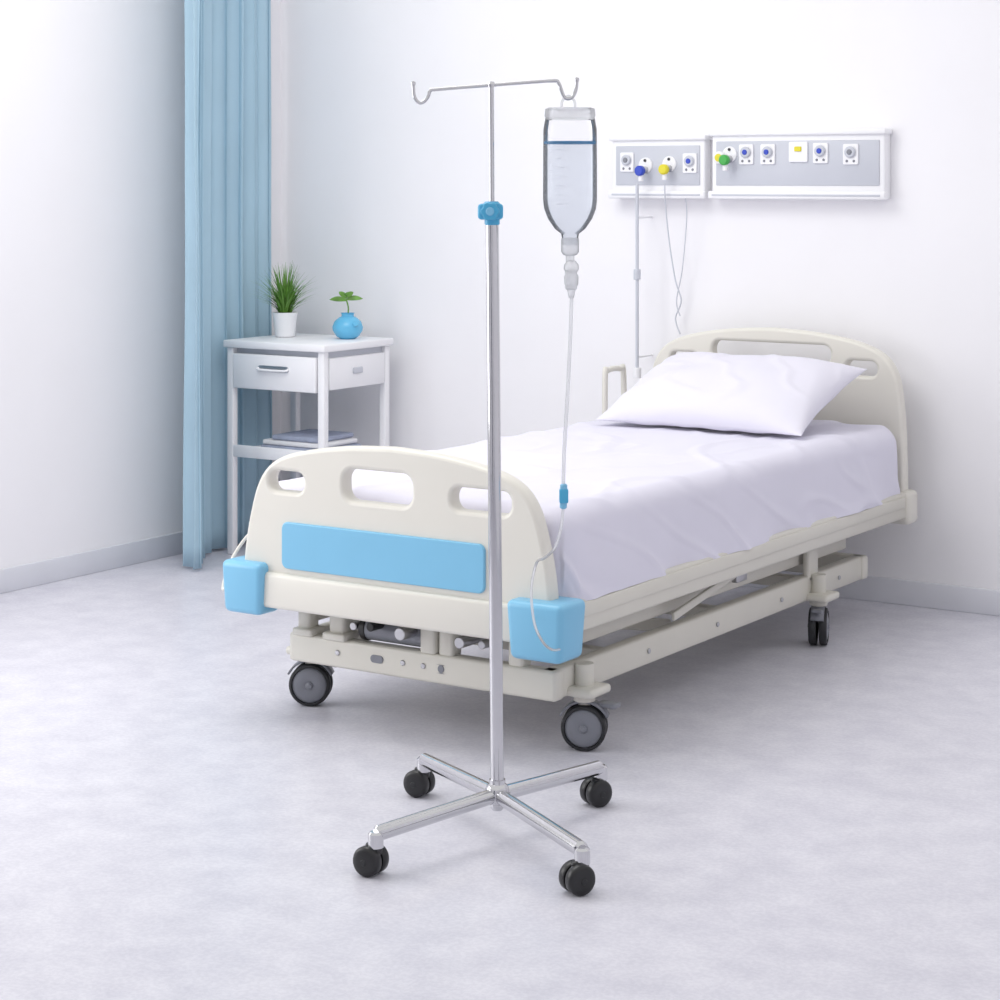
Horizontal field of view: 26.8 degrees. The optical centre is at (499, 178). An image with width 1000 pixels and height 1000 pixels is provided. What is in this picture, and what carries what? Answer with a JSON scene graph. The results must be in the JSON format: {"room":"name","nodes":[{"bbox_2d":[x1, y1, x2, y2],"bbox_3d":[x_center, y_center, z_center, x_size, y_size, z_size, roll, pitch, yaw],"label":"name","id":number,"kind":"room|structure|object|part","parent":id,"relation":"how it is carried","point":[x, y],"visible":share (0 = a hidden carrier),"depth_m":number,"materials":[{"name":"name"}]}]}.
{"room":"hospital room","nodes":[
{"label":"hospital room","id":0,"kind":"room"},
{"bbox_2d":[0,0,280,568],"bbox_3d":[-3.286,0.150,5.780,0.100,2.800,8.330,0,0,33],"label":"wall","id":1,"kind":"structure","parent":0,"point":[92,92],"depth_m":8.25,"materials":[{"name":"paint"}]},
{"bbox_2d":[0,531,182,593],"bbox_3d":[-3.242,1.505,5.742,0.015,0.090,8.315,0,0,33],"label":"baseboard","id":2,"kind":"structure","parent":1,"relation":"attached to","point":[37,573],"depth_m":8.22,"materials":[{"name":"white paint"}]},
{"bbox_2d":[183,0,271,569],"bbox_3d":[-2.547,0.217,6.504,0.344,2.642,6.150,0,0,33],"label":"window curtain","id":3,"kind":"object","parent":1,"relation":"attached to","point":[228,42],"visible":0.88,"depth_m":8.74,"materials":[{"name":"fabric"}]},
{"bbox_2d":[0,540,999,999],"bbox_3d":[-0.471,1.600,4.000,6.760,0.100,8.430,0,0,33],"label":"floor","id":4,"kind":"structure","parent":0,"point":[786,817],"depth_m":5.07,"materials":[{"name":"plastic"}]},
{"bbox_2d":[223,333,392,554],"bbox_3d":[-0.798,1.107,8.708,0.530,0.885,0.487,0,0,33],"label":"bedside table","id":5,"kind":"object","parent":4,"relation":"on","point":[304,363],"visible":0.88,"depth_m":8.59,"materials":[{"name":"white paint"}]},
{"bbox_3d":[-1.105,1.123,8.671,0.032,0.855,0.032,0,0,33],"label":"leg","id":6,"kind":"part","parent":5,"relation":"part of","materials":[{"name":"white paint"}]},
{"bbox_3d":[-0.925,0.774,8.514,0.166,0.017,0.025,0,0,33],"label":"drawer handle","id":7,"kind":"part","parent":5,"relation":"part of","materials":[{"name":"white paint"}]},
{"bbox_3d":[-0.912,0.789,8.534,0.430,0.142,0.030,0,0,33],"label":"drawer","id":8,"kind":"part","parent":5,"relation":"part of","materials":[{"name":"white paint"}]},
{"bbox_2d":[248,260,316,337],"bbox_3d":[-0.897,0.505,8.828,0.348,0.320,0.355,0,0,33],"label":"potted grass plant","id":9,"kind":"object","parent":5,"relation":"on","point":[285,319],"visible":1,"depth_m":8.79,"materials":[{"name":"green plant"}]},
{"bbox_3d":[-0.904,0.613,8.829,0.106,0.104,0.106,0,0,33],"label":"pot","id":10,"kind":"part","parent":9,"relation":"part of","materials":[{"name":"white ceramic"}]},
{"bbox_3d":[-0.879,1.123,9.018,0.032,0.855,0.032,0,0,33],"label":"leg","id":11,"kind":"part","parent":5,"relation":"part of","materials":[{"name":"white paint"}]},
{"bbox_2d":[261,429,360,450],"bbox_3d":[-0.782,1.087,8.695,0.340,0.065,0.250,0,0,33],"label":"books","id":12,"kind":"object","parent":5,"relation":"on","point":[307,439],"visible":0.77,"depth_m":8.63,"materials":[{"name":"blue paper"}]},
{"bbox_3d":[-0.709,1.123,8.412,0.032,0.855,0.032,0,0,33],"label":"leg","id":13,"kind":"part","parent":5,"relation":"part of","materials":[{"name":"white paint"}]},
{"bbox_2d":[329,291,362,338],"bbox_3d":[-0.632,0.567,8.723,0.138,0.197,0.128,0,0,33],"label":"sprout","id":14,"kind":"object","parent":5,"relation":"on","point":[347,326],"visible":1,"depth_m":8.69,"materials":[{"name":"blue ceramic"}]},
{"bbox_2d":[332,312,362,338],"bbox_3d":[-0.630,0.611,8.722,0.134,0.108,0.128,0,0,33],"label":"vase","id":15,"kind":"object","parent":5,"relation":"on","point":[347,326],"depth_m":8.68,"materials":[{"name":"blue ceramic"}]},
{"bbox_3d":[-0.591,0.786,8.582,0.026,0.128,0.370,0,0,33],"label":"panel","id":16,"kind":"part","parent":5,"relation":"part of","materials":[{"name":"white paint"}]},
{"bbox_3d":[-0.482,1.123,8.758,0.032,0.855,0.032,0,0,33],"label":"leg","id":17,"kind":"part","parent":5,"relation":"part of","materials":[{"name":"white paint"}]},
{"bbox_2d":[353,77,611,895],"bbox_3d":[-0.017,0.655,4.913,0.547,1.789,0.740,0,0,8],"label":"stand","id":18,"kind":"object","parent":4,"relation":"on","point":[576,876],"visible":1,"depth_m":4.92,"materials":[{"name":"silver metal"}]},
{"bbox_2d":[368,830,383,849],"bbox_3d":[-0.276,1.472,4.670,0.035,0.040,0.035,0,0,0],"label":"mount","id":19,"kind":"object","parent":18,"relation":"on","point":[375,837],"depth_m":4.66,"materials":[{"name":"silver metal"}]},
{"bbox_2d":[417,756,429,773],"bbox_3d":[-0.191,1.472,5.270,0.035,0.040,0.035,0,0,0],"label":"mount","id":20,"kind":"object","parent":18,"relation":"on","point":[421,769],"depth_m":5.25,"materials":[{"name":"silver metal"}]},
{"bbox_3d":[-0.149,1.452,4.793,0.355,0.045,0.035,0,0,-44],"label":"leg","id":21,"kind":"part","parent":18,"relation":"part of","materials":[{"name":"silver metal"}]},
{"bbox_3d":[-0.104,1.452,5.109,0.035,0.046,0.368,0,0,-29],"label":"leg","id":22,"kind":"part","parent":18,"relation":"part of","materials":[{"name":"silver metal"}]},
{"bbox_3d":[-0.023,0.076,4.898,0.045,0.041,0.020,0,0,0],"label":"height clamp knob","id":23,"kind":"part","parent":18,"relation":"part of","materials":[{"name":"blue plastic"}]},
{"bbox_3d":[-0.020,-0.223,4.930,0.020,0.013,0.020,0,0,0],"label":"rod","id":24,"kind":"part","parent":18,"relation":"part of","materials":[{"name":"silver metal"}]},
{"bbox_3d":[-0.019,-0.036,4.930,0.014,0.372,0.012,0,0,0],"label":"rod","id":25,"kind":"part","parent":18,"relation":"part of","materials":[{"name":"silver metal"}]},
{"bbox_3d":[0.091,1.452,4.736,0.035,0.046,0.394,0,0,-27],"label":"leg","id":26,"kind":"part","parent":18,"relation":"part of","materials":[{"name":"silver metal"}]},
{"bbox_3d":[0.128,1.452,5.072,0.035,0.045,0.352,0,0,43],"label":"leg","id":27,"kind":"part","parent":18,"relation":"part of","materials":[{"name":"silver metal"}]},
{"bbox_2d":[560,95,575,106],"bbox_3d":[0.161,-0.180,4.930,0.038,0.036,0.006,0,0,0],"label":"loop","id":28,"kind":"object","parent":18,"relation":"hanging from","point":[563,99],"visible":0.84,"depth_m":4.93,"materials":[{"name":"white plastic"}]},
{"bbox_2d":[543,107,596,237],"bbox_3d":[0.165,-0.005,4.930,0.127,0.324,0.127,0,0,0],"label":"bottle shell","id":29,"kind":"object","parent":28,"relation":"hanging from","point":[593,123],"visible":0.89,"depth_m":4.95,"materials":[{"name":"clear plastic"}]},
{"bbox_2d":[544,144,595,261],"bbox_3d":[0.165,0.055,4.930,0.123,0.279,0.123,0,0,0],"label":"saline","id":30,"kind":"object","parent":29,"relation":"in","point":[545,145],"depth_m":4.94,"materials":[{"name":"plastic"}]},
{"bbox_3d":[0.165,0.167,4.930,0.042,0.056,0.042,0,0,0],"label":"neck cap","id":31,"kind":"part","parent":30,"relation":"part of","materials":[{"name":"white plastic"}]},
{"bbox_2d":[544,141,595,143],"bbox_3d":[0.165,-0.085,4.930,0.124,0.006,0.124,0,0,0],"label":"ring","id":32,"kind":"object","parent":30,"relation":"on","point":[545,142],"visible":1,"depth_m":4.88,"materials":[{"name":"blue plastic"}]},
{"bbox_2d":[545,107,595,119],"bbox_3d":[0.165,-0.153,4.930,0.120,0.028,0.120,0,0,0],"label":"rim","id":33,"kind":"object","parent":29,"relation":"attached to","point":[555,113],"depth_m":4.88,"materials":[{"name":"white plastic"}]},
{"bbox_2d":[574,846,589,864],"bbox_3d":[0.179,1.472,4.560,0.035,0.040,0.035,0,0,0],"label":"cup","id":34,"kind":"object","parent":18,"relation":"on","point":[581,853],"depth_m":4.55,"materials":[{"name":"silver metal"}]},
{"bbox_2d":[594,764,606,780],"bbox_3d":[0.249,1.472,5.200,0.035,0.040,0.035,0,0,0],"label":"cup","id":35,"kind":"object","parent":18,"relation":"on","point":[600,774],"depth_m":5.18,"materials":[{"name":"silver metal"}]},
{"bbox_2d":[221,327,916,750],"bbox_3d":[0.339,1.050,6.771,1.204,1.000,2.505,0,0,33],"label":"hospital bed","id":36,"kind":"object","parent":4,"relation":"on","point":[416,573],"visible":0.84,"depth_m":5.87,"materials":[{"name":"beige plastic"}]},
{"bbox_3d":[-0.557,1.265,6.099,0.045,0.120,0.050,0,0,33],"label":"foot post","id":37,"kind":"part","parent":36,"relation":"part of","materials":[{"name":"beige metal"}]},
{"bbox_2d":[287,661,334,675],"bbox_3d":[-0.557,1.437,6.189,0.134,0.045,0.044,0,0,5],"label":"hood","id":38,"kind":"object","parent":36,"relation":"attached to","point":[304,669],"depth_m":6.16,"materials":[{"name":"grey plastic"}]},
{"bbox_3d":[-0.026,1.359,6.965,0.044,0.082,2.080,0,0,33],"label":"rail","id":39,"kind":"part","parent":36,"relation":"part of","materials":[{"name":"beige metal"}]},
{"bbox_3d":[-0.456,1.265,6.033,0.055,0.120,0.050,0,0,33],"label":"foot post","id":40,"kind":"part","parent":36,"relation":"part of","materials":[{"name":"beige metal"}]},
{"bbox_3d":[-0.037,1.270,6.565,0.024,0.034,1.400,0,0,33],"label":"crank rod","id":41,"kind":"part","parent":36,"relation":"part of","materials":[{"name":"metal"}]},
{"bbox_3d":[-0.272,1.282,5.931,0.240,0.066,0.066,0,0,33],"label":"bed motor","id":42,"kind":"part","parent":36,"relation":"part of","materials":[{"name":"grey metal"}]},
{"bbox_3d":[-0.290,0.944,5.775,1.050,0.412,0.050,0,0,33],"label":"footboard","id":43,"kind":"part","parent":36,"relation":"part of","materials":[{"name":"beige plastic"}]},
{"bbox_3d":[-0.211,1.265,5.933,0.036,0.036,0.250,0,0,33],"label":"crank handle","id":44,"kind":"part","parent":36,"relation":"part of","materials":[{"name":"metal"}]},
{"bbox_3d":[-0.218,1.359,5.871,0.905,0.082,0.050,0,0,33],"label":"rail","id":45,"kind":"part","parent":36,"relation":"part of","materials":[{"name":"beige metal"}]},
{"bbox_3d":[-0.138,1.265,5.825,0.050,0.120,0.050,0,0,33],"label":"foot post","id":46,"kind":"part","parent":36,"relation":"part of","materials":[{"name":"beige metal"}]},
{"bbox_3d":[-0.044,1.265,5.823,0.032,0.032,0.250,0,0,33],"label":"crank handle","id":47,"kind":"part","parent":36,"relation":"part of","materials":[{"name":"metal"}]},
{"bbox_3d":[0.332,1.270,6.324,0.024,0.034,1.400,0,0,33],"label":"crank rod","id":48,"kind":"part","parent":36,"relation":"part of","materials":[{"name":"metal"}]},
{"bbox_3d":[0.054,1.265,5.699,0.050,0.120,0.050,0,0,33],"label":"foot post","id":49,"kind":"part","parent":36,"relation":"part of","materials":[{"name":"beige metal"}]},
{"bbox_2d":[530,509,564,650],"bbox_3d":[0.119,0.996,5.179,0.089,0.448,0.505,0,0,0],"label":"tube","id":50,"kind":"object","parent":36,"relation":"attached to","point":[562,512],"visible":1,"depth_m":5.22,"materials":[{"name":"plastic"}]},
{"bbox_2d":[559,488,567,502],"bbox_3d":[0.150,0.745,4.930,0.021,0.033,0.022,0,0,0],"label":"grip","id":51,"kind":"object","parent":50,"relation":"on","point":[563,493],"visible":1,"depth_m":4.92,"materials":[{"name":"blue plastic"}]},
{"bbox_2d":[560,484,566,508],"bbox_3d":[0.149,0.746,4.930,0.018,0.059,0.017,0,0,0],"label":"connector","id":52,"kind":"object","parent":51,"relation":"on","point":[562,486],"visible":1,"depth_m":4.92,"materials":[{"name":"blue plastic"}]},
{"bbox_2d":[562,298,572,483],"bbox_3d":[0.159,0.498,4.930,0.028,0.446,0.008,0,0,0],"label":"tube","id":53,"kind":"object","parent":52,"relation":"on","point":[571,299],"visible":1,"depth_m":4.93,"materials":[{"name":"plastic"}]},
{"bbox_2d":[565,271,576,289],"bbox_3d":[0.167,0.237,4.928,0.028,0.047,0.024,0,0,0],"label":"clamp","id":54,"kind":"object","parent":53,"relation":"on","point":[567,273],"visible":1,"depth_m":4.92,"materials":[{"name":"white plastic"}]},
{"bbox_2d":[564,261,578,297],"bbox_3d":[0.168,0.235,4.930,0.036,0.089,0.036,0,0,0],"label":"chamber","id":55,"kind":"object","parent":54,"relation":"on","point":[571,266],"visible":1,"depth_m":4.92,"materials":[{"name":"clear plastic"}]},
{"bbox_2d":[559,700,609,718],"bbox_3d":[0.230,1.437,5.704,0.134,0.045,0.044,0,0,9],"label":"hood","id":56,"kind":"object","parent":36,"relation":"attached to","point":[579,709],"depth_m":5.68,"materials":[{"name":"grey plastic"}]},
{"bbox_2d":[279,420,899,600],"bbox_3d":[0.361,0.994,6.771,1.098,0.264,2.290,0,0,33],"label":"mattress","id":57,"kind":"object","parent":36,"relation":"on","point":[644,501],"visible":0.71,"depth_m":6.37,"materials":[{"name":"white fabric"}]},
{"bbox_2d":[596,352,866,435],"bbox_3d":[0.816,0.745,7.412,0.810,0.241,0.507,0,0,35],"label":"pillow","id":58,"kind":"object","parent":57,"relation":"on","point":[771,393],"visible":1,"depth_m":7.28,"materials":[{"name":"fabric"}]},
{"bbox_3d":[0.323,1.285,6.091,0.024,0.182,0.690,0,0,33],"label":"lift arm","id":59,"kind":"part","parent":36,"relation":"part of","materials":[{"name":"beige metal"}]},
{"bbox_3d":[0.694,1.359,6.494,0.044,0.082,2.080,0,0,33],"label":"rail","id":60,"kind":"part","parent":36,"relation":"part of","materials":[{"name":"beige metal"}]},
{"bbox_3d":[0.797,1.159,6.498,0.040,0.092,2.300,0,0,33],"label":"rail","id":61,"kind":"part","parent":36,"relation":"part of","materials":[{"name":"beige metal"}]},
{"bbox_3d":[1.010,0.850,7.765,1.050,0.600,0.050,0,0,33],"label":"headboard","id":62,"kind":"part","parent":36,"relation":"part of","materials":[{"name":"beige plastic"}]},
{"bbox_2d":[810,605,825,620],"bbox_3d":[1.060,1.437,6.983,0.044,0.045,0.134,0,0,13],"label":"hood","id":63,"kind":"object","parent":36,"relation":"attached to","point":[817,612],"depth_m":6.93,"materials":[{"name":"grey plastic"}]},
{"bbox_3d":[0.894,1.359,7.587,0.920,0.082,0.050,0,0,33],"label":"rail","id":64,"kind":"part","parent":36,"relation":"part of","materials":[{"name":"beige metal"}]},
{"bbox_2d":[281,0,999,589],"bbox_3d":[1.808,0.150,7.486,6.760,2.800,0.100,0,0,33],"label":"wall","id":65,"kind":"structure","parent":0,"point":[382,190],"depth_m":8.29,"materials":[{"name":"paint"}]},
{"bbox_2d":[633,184,652,377],"bbox_3d":[0.559,0.395,8.161,0.032,0.750,0.136,0,0,33],"label":"rod","id":66,"kind":"object","parent":65,"relation":"attached to","point":[637,272],"visible":1,"depth_m":8.11,"materials":[{"name":"metal"}]},
{"bbox_3d":[0.530,0.385,8.118,0.013,0.730,0.013,0,0,33],"label":"rod","id":67,"kind":"part","parent":66,"relation":"part of","materials":[{"name":"metal"}]},
{"bbox_3d":[0.530,0.370,8.118,0.028,0.040,0.028,0,0,33],"label":"rod knob","id":68,"kind":"part","parent":66,"relation":"part of","materials":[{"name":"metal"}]},
{"bbox_2d":[608,134,712,198],"bbox_3d":[0.609,-0.046,8.138,0.426,0.247,0.120,0,0,33],"label":"panel","id":69,"kind":"object","parent":65,"relation":"attached to","point":[681,162],"visible":1,"depth_m":8.12,"materials":[{"name":"white paint"}]},
{"bbox_2d":[621,155,630,164],"bbox_3d":[0.492,-0.073,8.200,0.042,0.042,0.012,0,0,33],"label":"socket","id":70,"kind":"object","parent":69,"relation":"attached to","point":[625,159],"depth_m":8.19,"materials":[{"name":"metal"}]},
{"bbox_2d":[620,152,633,171],"bbox_3d":[0.498,-0.065,8.209,0.060,0.076,0.010,0,0,33],"label":"outlet plate","id":71,"kind":"object","parent":69,"relation":"attached to","point":[626,158],"depth_m":8.20,"materials":[{"name":"white paint"}]},
{"bbox_3d":[0.541,-0.031,8.126,0.040,0.040,0.025,0,0,33],"label":"valve knob","id":72,"kind":"part","parent":69,"relation":"part of","materials":[{"name":"blue plastic"}]},
{"bbox_3d":[0.566,-0.053,8.164,0.060,0.060,0.008,0,0,33],"label":"valve plate","id":73,"kind":"part","parent":69,"relation":"part of","materials":[{"name":"white paint"}]},
{"bbox_3d":[0.609,0.061,8.138,0.426,0.031,0.030,0,0,33],"label":"rail","id":74,"kind":"part","parent":69,"relation":"part of","materials":[{"name":"white paint"}]},
{"bbox_3d":[0.612,-0.051,8.142,0.370,0.153,0.010,0,0,33],"label":"plate","id":75,"kind":"part","parent":69,"relation":"part of","materials":[{"name":"metal"}]},
{"bbox_3d":[0.629,-0.036,8.068,0.040,0.040,0.025,0,0,33],"label":"valve knob","id":76,"kind":"part","parent":69,"relation":"part of","materials":[{"name":"yellow plastic"}]},
{"bbox_3d":[0.654,-0.058,8.106,0.060,0.060,0.008,0,0,33],"label":"valve plate","id":77,"kind":"part","parent":69,"relation":"part of","materials":[{"name":"white paint"}]},
{"bbox_2d":[664,183,686,333],"bbox_3d":[0.684,0.308,8.077,0.092,0.586,0.066,0,0,33],"label":"hose","id":78,"kind":"object","parent":69,"relation":"hanging from","point":[677,312],"visible":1,"depth_m":8.09,"materials":[{"name":"plastic"}]},
{"bbox_2d":[684,156,693,166],"bbox_3d":[0.724,-0.068,8.049,0.042,0.042,0.012,0,0,33],"label":"socket","id":79,"kind":"object","parent":69,"relation":"attached to","point":[688,160],"depth_m":8.04,"materials":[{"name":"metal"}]},
{"bbox_2d":[683,153,696,172],"bbox_3d":[0.730,-0.060,8.057,0.060,0.076,0.010,0,0,33],"label":"outlet plate","id":80,"kind":"object","parent":69,"relation":"attached to","point":[689,159],"depth_m":8.04,"materials":[{"name":"white paint"}]},
{"bbox_2d":[708,128,891,199],"bbox_3d":[1.101,-0.053,7.816,0.721,0.261,0.120,0,0,33],"label":"panel","id":81,"kind":"object","parent":65,"relation":"attached to","point":[797,164],"visible":1,"depth_m":7.80,"materials":[{"name":"white paint"}]},
{"bbox_3d":[0.847,-0.071,7.926,0.040,0.040,0.025,0,0,33],"label":"valve knob","id":82,"kind":"part","parent":81,"relation":"part of","materials":[{"name":"green plastic"}]},
{"bbox_2d":[723,165,727,170],"bbox_3d":[0.851,-0.048,7.932,0.020,0.035,0.020,0,0,33],"label":"outlet","id":83,"kind":"object","parent":81,"relation":"attached to","point":[725,167],"depth_m":7.92,"materials":[{"name":"white paint"}]},
{"bbox_3d":[0.872,-0.093,7.964,0.060,0.060,0.008,0,0,33],"label":"valve plate","id":84,"kind":"part","parent":81,"relation":"part of","materials":[{"name":"white paint"}]},
{"bbox_2d":[740,147,749,157],"bbox_3d":[0.925,-0.100,7.917,0.042,0.042,0.012,0,0,33],"label":"socket","id":85,"kind":"object","parent":81,"relation":"attached to","point":[744,151],"depth_m":7.91,"materials":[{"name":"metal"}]},
{"bbox_2d":[739,144,753,164],"bbox_3d":[0.930,-0.092,7.926,0.060,0.076,0.010,0,0,33],"label":"outlet plate","id":86,"kind":"object","parent":81,"relation":"attached to","point":[746,151],"depth_m":7.91,"materials":[{"name":"white paint"}]},
{"bbox_2d":[762,147,771,157],"bbox_3d":[1.000,-0.100,7.868,0.042,0.042,0.012,0,0,33],"label":"socket","id":87,"kind":"object","parent":81,"relation":"attached to","point":[766,151],"depth_m":7.86,"materials":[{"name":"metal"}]},
{"bbox_2d":[760,144,775,163],"bbox_3d":[1.006,-0.092,7.876,0.060,0.076,0.010,0,0,33],"label":"outlet plate","id":88,"kind":"object","parent":81,"relation":"attached to","point":[767,151],"depth_m":7.86,"materials":[{"name":"white paint"}]},
{"bbox_3d":[1.101,0.061,7.816,0.721,0.031,0.030,0,0,33],"label":"rail","id":89,"kind":"part","parent":81,"relation":"part of","materials":[{"name":"white paint"}]},
{"bbox_3d":[1.104,-0.059,7.821,0.665,0.167,0.010,0,0,33],"label":"plate","id":90,"kind":"part","parent":81,"relation":"part of","materials":[{"name":"metal"}]},
{"bbox_2d":[789,142,807,161],"bbox_3d":[1.110,-0.100,7.808,0.076,0.076,0.010,0,0,33],"label":"switch","id":91,"kind":"object","parent":81,"relation":"attached to","point":[798,151],"depth_m":7.80,"materials":[{"name":"white paint"}]},
{"bbox_2d":[814,145,824,156],"bbox_3d":[1.180,-0.103,7.750,0.042,0.042,0.012,0,0,33],"label":"socket","id":92,"kind":"object","parent":81,"relation":"attached to","point":[819,150],"depth_m":7.75,"materials":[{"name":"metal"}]},
{"bbox_2d":[813,143,827,162],"bbox_3d":[1.186,-0.095,7.759,0.060,0.076,0.010,0,0,33],"label":"outlet plate","id":93,"kind":"object","parent":81,"relation":"attached to","point":[820,150],"depth_m":7.75,"materials":[{"name":"white paint"}]},
{"bbox_2d":[844,146,854,157],"bbox_3d":[1.281,-0.098,7.685,0.042,0.042,0.012,0,0,33],"label":"socket","id":94,"kind":"object","parent":81,"relation":"attached to","point":[849,151],"depth_m":7.68,"materials":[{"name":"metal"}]},
{"bbox_2d":[843,144,858,164],"bbox_3d":[1.286,-0.090,7.693,0.060,0.076,0.010,0,0,33],"label":"outlet plate","id":95,"kind":"object","parent":81,"relation":"attached to","point":[850,151],"depth_m":7.68,"materials":[{"name":"white paint"}]},
{"bbox_2d":[743,571,999,615],"bbox_3d":[1.776,1.505,7.438,6.560,0.090,0.015,0,0,33],"label":"baseboard","id":96,"kind":"structure","parent":65,"relation":"attached to","point":[871,588],"depth_m":7.59,"materials":[{"name":"white paint"}]}
]}

